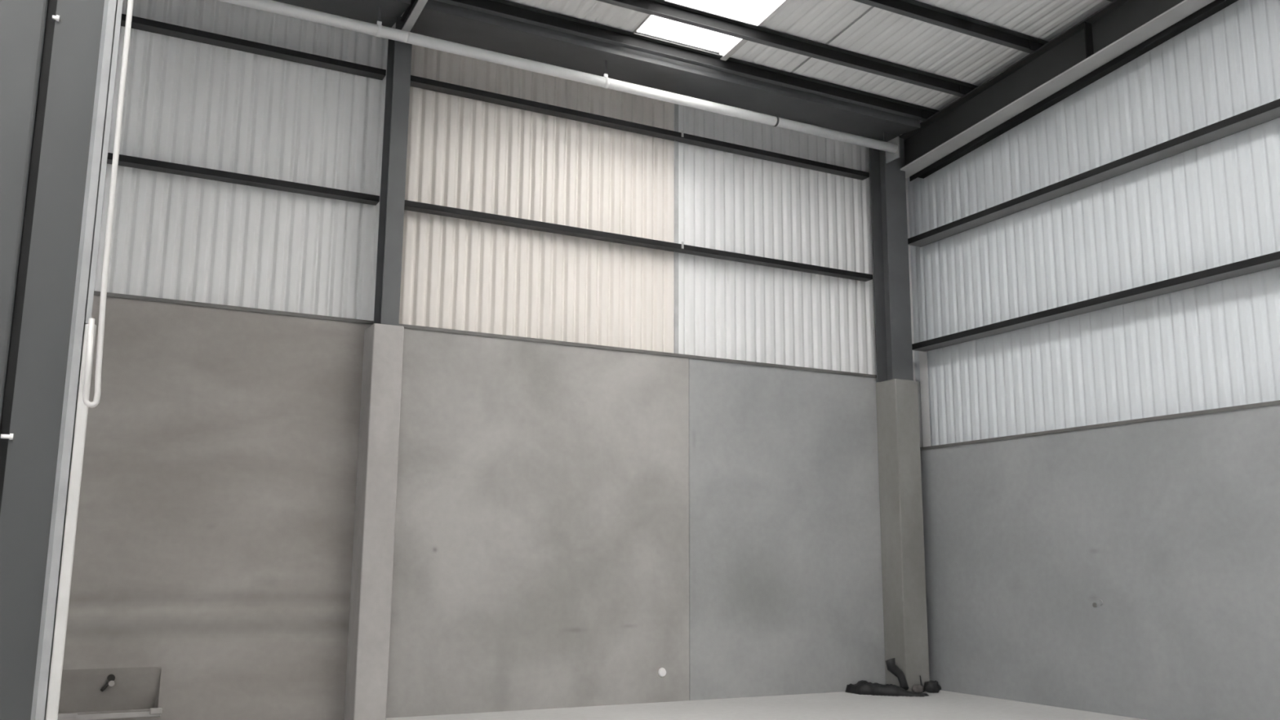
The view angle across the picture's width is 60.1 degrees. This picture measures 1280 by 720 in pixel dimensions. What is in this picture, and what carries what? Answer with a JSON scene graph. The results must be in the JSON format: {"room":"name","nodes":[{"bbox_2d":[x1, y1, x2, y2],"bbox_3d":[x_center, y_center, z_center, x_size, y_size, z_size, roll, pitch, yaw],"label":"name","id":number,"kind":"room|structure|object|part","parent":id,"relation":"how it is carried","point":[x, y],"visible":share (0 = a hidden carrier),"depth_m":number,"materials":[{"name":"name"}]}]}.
{"room":"empty warehouse","nodes":[
{"label":"empty warehouse","id":0,"kind":"room"},
{"bbox_2d":[57,0,922,719],"bbox_3d":[-2.336,-0.043,10.260,12.820,6.458,0.152,6,-12,-27],"label":"wall","id":1,"kind":"structure","parent":0,"point":[587,507],"depth_m":10.54,"materials":[{"name":"grey concrete"}]},
{"bbox_2d":[100,674,115,691],"bbox_3d":[-4.203,2.549,8.729,0.099,0.129,0.072,6,-12,-27],"label":"socket","id":2,"kind":"object","parent":1,"relation":"attached to","point":[111,677],"visible":1,"depth_m":8.72,"materials":[{"name":"black plastic"}]},
{"bbox_2d":[57,707,162,719],"bbox_3d":[-4.182,2.781,8.662,0.805,0.067,0.035,6,-12,-27],"label":"concrete ledge","id":3,"kind":"object","parent":1,"relation":"attached to","point":[153,712],"visible":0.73,"depth_m":8.68,"materials":[{"name":"grey concrete"}]},
{"bbox_3d":[-5.233,1.116,8.505,6.300,3.500,0.140,6,-12,-27],"label":"concrete panel","id":4,"kind":"part","parent":1,"relation":"part of","materials":[{"name":"grey concrete"}]},
{"bbox_2d":[106,152,379,205],"bbox_3d":[-5.213,-1.780,8.982,6.205,0.056,0.128,6,-12,-27],"label":"wall rail","id":5,"kind":"object","parent":1,"relation":"attached to","point":[123,160],"visible":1,"depth_m":9.80,"materials":[{"name":"black metal"}]},
{"bbox_2d":[120,13,386,79],"bbox_3d":[-5.205,-3.021,9.213,6.205,0.056,0.128,6,-12,-27],"label":"wall rail","id":6,"kind":"object","parent":1,"relation":"attached to","point":[137,23],"visible":0.75,"depth_m":10.04,"materials":[{"name":"black metal"}]},
{"bbox_3d":[-0.986,1.551,10.697,3.298,3.500,0.140,6,-12,-27],"label":"concrete panel","id":7,"kind":"part","parent":1,"relation":"part of","materials":[{"name":"grey concrete"}]},
{"bbox_2d":[272,0,920,140],"bbox_3d":[-2.367,-3.267,10.393,12.300,0.155,0.794,6,-12,-27],"label":"beam","id":8,"kind":"structure","parent":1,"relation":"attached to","point":[437,20],"depth_m":11.33,"materials":[{"name":"grey metal"}]},
{"bbox_2d":[217,0,408,43],"bbox_3d":[-4.921,-3.365,8.837,6.241,0.295,0.110,6,-12,-27],"label":"tube","id":9,"kind":"object","parent":8,"relation":"attached to","point":[379,30],"visible":1,"depth_m":9.87,"materials":[{"name":"grey metal"}]},
{"bbox_2d":[404,200,872,281],"bbox_3d":[0.197,-1.225,11.773,5.680,0.056,0.128,6,-12,-27],"label":"wall rail","id":10,"kind":"object","parent":1,"relation":"attached to","point":[411,206],"visible":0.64,"depth_m":11.55,"materials":[{"name":"black metal"}]},
{"bbox_2d":[409,75,869,180],"bbox_3d":[0.205,-2.466,12.004,5.680,0.056,0.128,6,-12,-27],"label":"wall rail","id":11,"kind":"object","parent":1,"relation":"attached to","point":[415,82],"visible":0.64,"depth_m":11.80,"materials":[{"name":"black metal"}]},
{"bbox_2d":[657,667,666,676],"bbox_3d":[0.224,3.099,10.967,0.090,0.090,0.022,6,-12,-27],"label":"plug","id":12,"kind":"object","parent":1,"relation":"attached to","point":[662,672],"visible":1,"depth_m":10.96,"materials":[{"name":"white plastic"}]},
{"bbox_2d":[674,103,684,353],"bbox_3d":[0.424,-1.475,11.936,0.054,2.878,0.132,6,-12,-27],"label":"strap","id":13,"kind":"object","parent":1,"relation":"attached to","point":[676,106],"visible":0.82,"depth_m":11.98,"materials":[{"name":"metal"}]},
{"bbox_3d":[1.902,1.847,12.187,3.216,3.500,0.139,6,-12,-27],"label":"concrete panel","id":14,"kind":"part","parent":1,"relation":"part of","materials":[{"name":"grey concrete"}]},
{"bbox_2d":[391,0,1111,135],"bbox_3d":[1.060,-5.075,4.658,12.800,1.425,14.610,6,-12,-27],"label":"ceiling","id":15,"kind":"structure","parent":0,"point":[851,25],"depth_m":11.22,"materials":[{"name":"grey metal"}]},
{"bbox_2d":[632,0,786,61],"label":"skylight","id":16,"kind":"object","parent":15,"relation":"attached to","point":[755,12],"depth_m":11.01,"materials":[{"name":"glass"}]},
{"bbox_2d":[386,689,1145,719],"bbox_3d":[1.063,2.031,3.239,13.400,0.150,15.400,6,-12,-27],"label":"floor","id":17,"kind":"structure","parent":0,"point":[943,704],"depth_m":10.31,"materials":[{"name":"grey concrete"}]},
{"bbox_2d":[0,0,48,424],"bbox_3d":[-3.052,-1.179,4.853,0.708,6.700,0.038,6,-12,-27],"label":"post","id":18,"kind":"object","parent":17,"relation":"on","point":[22,22],"visible":1,"depth_m":4.95,"materials":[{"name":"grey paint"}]},
{"bbox_2d":[0,0,123,719],"bbox_3d":[-2.640,-1.129,5.163,0.348,6.720,0.261,6,-12,-27],"label":"column","id":19,"kind":"structure","parent":17,"relation":"on","point":[44,417],"depth_m":4.87,"materials":[{"name":"grey metal"}]},
{"bbox_2d":[83,0,133,408],"bbox_3d":[-2.413,-2.104,5.309,0.077,4.706,0.042,6,-12,-27],"label":"conduit","id":20,"kind":"object","parent":19,"relation":"attached to","point":[95,402],"visible":1,"depth_m":5.01,"materials":[{"name":"white plastic"}]},
{"bbox_2d":[343,323,404,719],"bbox_3d":[-2.333,1.397,9.723,0.275,3.430,0.349,6,-12,-27],"label":"concrete pier","id":21,"kind":"object","parent":17,"relation":"on","point":[371,596],"visible":1,"depth_m":9.58,"materials":[{"name":"grey concrete"}]},
{"bbox_2d":[373,16,413,325],"bbox_3d":[-2.296,-1.753,10.300,0.160,2.975,0.275,6,-12,-27],"label":"steel column","id":22,"kind":"structure","parent":21,"relation":"on","point":[393,184],"depth_m":10.21,"materials":[{"name":"grey metal"}]},
{"bbox_2d":[400,0,427,31],"bbox_3d":[1.029,-4.864,4.460,0.073,1.411,13.960,6,-12,-27],"label":"rafter","id":23,"kind":"object","parent":22,"relation":"on","point":[412,12],"visible":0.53,"depth_m":10.16,"materials":[{"name":"grey metal"}]},
{"bbox_2d":[844,657,928,697],"bbox_3d":[2.656,3.376,11.798,0.665,0.370,0.712,6,-12,-27],"label":"plastic sheet","id":24,"kind":"object","parent":17,"relation":"on","point":[861,687],"visible":1,"depth_m":11.71,"materials":[{"name":"black plastic"}]},
{"bbox_2d":[875,378,929,691],"bbox_3d":[2.950,1.938,12.449,0.335,3.430,0.349,6,-12,-27],"label":"concrete pier","id":25,"kind":"object","parent":17,"relation":"on","point":[900,494],"visible":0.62,"depth_m":12.33,"materials":[{"name":"grey concrete"}]},
{"bbox_2d":[869,132,913,382],"bbox_3d":[2.947,-1.213,13.004,0.305,2.970,0.275,6,-12,-27],"label":"steel column","id":26,"kind":"structure","parent":25,"relation":"on","point":[892,310],"depth_m":12.94,"materials":[{"name":"grey metal"}]},
{"bbox_2d":[406,31,900,163],"bbox_3d":[0.393,-2.775,11.628,5.809,0.365,0.230,6,-12,-27],"label":"tube","id":27,"kind":"object","parent":26,"relation":"attached to","point":[891,148],"visible":1,"depth_m":11.34,"materials":[{"name":"grey metal"}]},
{"bbox_3d":[2.956,-2.458,12.941,0.016,0.255,0.230,6,-12,-27],"label":"plate","id":28,"kind":"part","parent":27,"relation":"part of","materials":[{"name":"grey metal"}]},
{"bbox_2d":[899,0,1214,178],"bbox_3d":[6.373,-4.141,7.369,0.230,1.710,14.280,6,-12,-27],"label":"rafter","id":29,"kind":"object","parent":26,"relation":"on","point":[1119,26],"visible":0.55,"depth_m":11.39,"materials":[{"name":"grey metal"}]},
{"bbox_2d":[434,0,939,120],"bbox_3d":[-1.966,-3.381,10.076,12.700,0.113,0.130,6,-12,-27],"label":"purlin","id":30,"kind":"structure","parent":29,"relation":"on","point":[502,8],"depth_m":11.32,"materials":[{"name":"black metal"}]},
{"bbox_2d":[596,0,978,97],"bbox_3d":[-1.677,-3.534,9.546,12.700,0.113,0.130,6,-12,-27],"label":"purlin","id":31,"kind":"structure","parent":29,"relation":"on","point":[664,9],"depth_m":11.20,"materials":[{"name":"black metal"}]},
{"bbox_2d":[853,0,1048,53],"bbox_3d":[-1.211,-3.782,8.692,12.700,0.113,0.130,6,-12,-27],"label":"purlin","id":32,"kind":"structure","parent":29,"relation":"on","point":[913,9],"depth_m":10.94,"materials":[{"name":"black metal"}]},
{"bbox_2d":[911,684,923,693],"bbox_3d":[2.978,3.531,11.879,0.132,0.090,0.102,1,-11,-6],"label":"lump","id":33,"kind":"object","parent":17,"relation":"on","point":[917,688],"visible":0.9,"depth_m":11.84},
{"bbox_2d":[924,680,941,693],"bbox_3d":[3.152,3.520,11.927,0.171,0.131,0.168,-5,-12,28],"label":"lump","id":34,"kind":"object","parent":17,"relation":"on","point":[931,686],"visible":1,"depth_m":11.87,"materials":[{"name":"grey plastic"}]},
{"bbox_2d":[907,0,1279,719],"bbox_3d":[6.610,-1.271,6.929,0.212,7.763,14.608,6,-12,-27],"label":"wall","id":35,"kind":"structure","parent":0,"point":[1125,456],"depth_m":10.59,"materials":[{"name":"white metal"}]},
{"bbox_3d":[3.361,0.466,13.042,0.007,1.172,0.130,6,-12,-27],"label":"corner trim","id":36,"kind":"part","parent":35,"relation":"part of","materials":[{"name":"white metal"}]},
{"bbox_2d":[909,0,1238,181],"bbox_3d":[6.625,-3.924,7.349,0.218,1.350,14.080,6,-12,-27],"label":"rail","id":37,"kind":"object","parent":35,"relation":"attached to","point":[1216,6],"visible":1,"depth_m":11.20,"materials":[{"name":"black metal"}]},
{"bbox_2d":[907,98,1279,247],"bbox_3d":[6.593,-2.535,7.135,0.218,0.066,14.180,6,-12,-27],"label":"wall rail","id":38,"kind":"object","parent":35,"relation":"attached to","point":[1270,111],"visible":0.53,"depth_m":10.76,"materials":[{"name":"black metal"}]},
{"bbox_2d":[911,251,1279,351],"bbox_3d":[6.585,-1.270,6.899,0.218,0.066,14.180,6,-12,-27],"label":"wall rail","id":39,"kind":"object","parent":35,"relation":"attached to","point":[1271,260],"visible":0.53,"depth_m":10.61,"materials":[{"name":"black metal"}]},
{"bbox_2d":[1092,599,1102,607],"bbox_3d":[4.325,2.299,10.441,0.020,0.077,0.115,6,-12,-27],"label":"socket","id":40,"kind":"object","parent":35,"relation":"attached to","point":[1100,602],"visible":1,"depth_m":10.43,"materials":[{"name":"white plastic"}]},
{"bbox_3d":[6.624,1.226,6.417,0.200,2.666,14.500,6,-12,-27],"label":"concrete panel","id":41,"kind":"part","parent":35,"relation":"part of","materials":[{"name":"grey concrete"}]}
]}

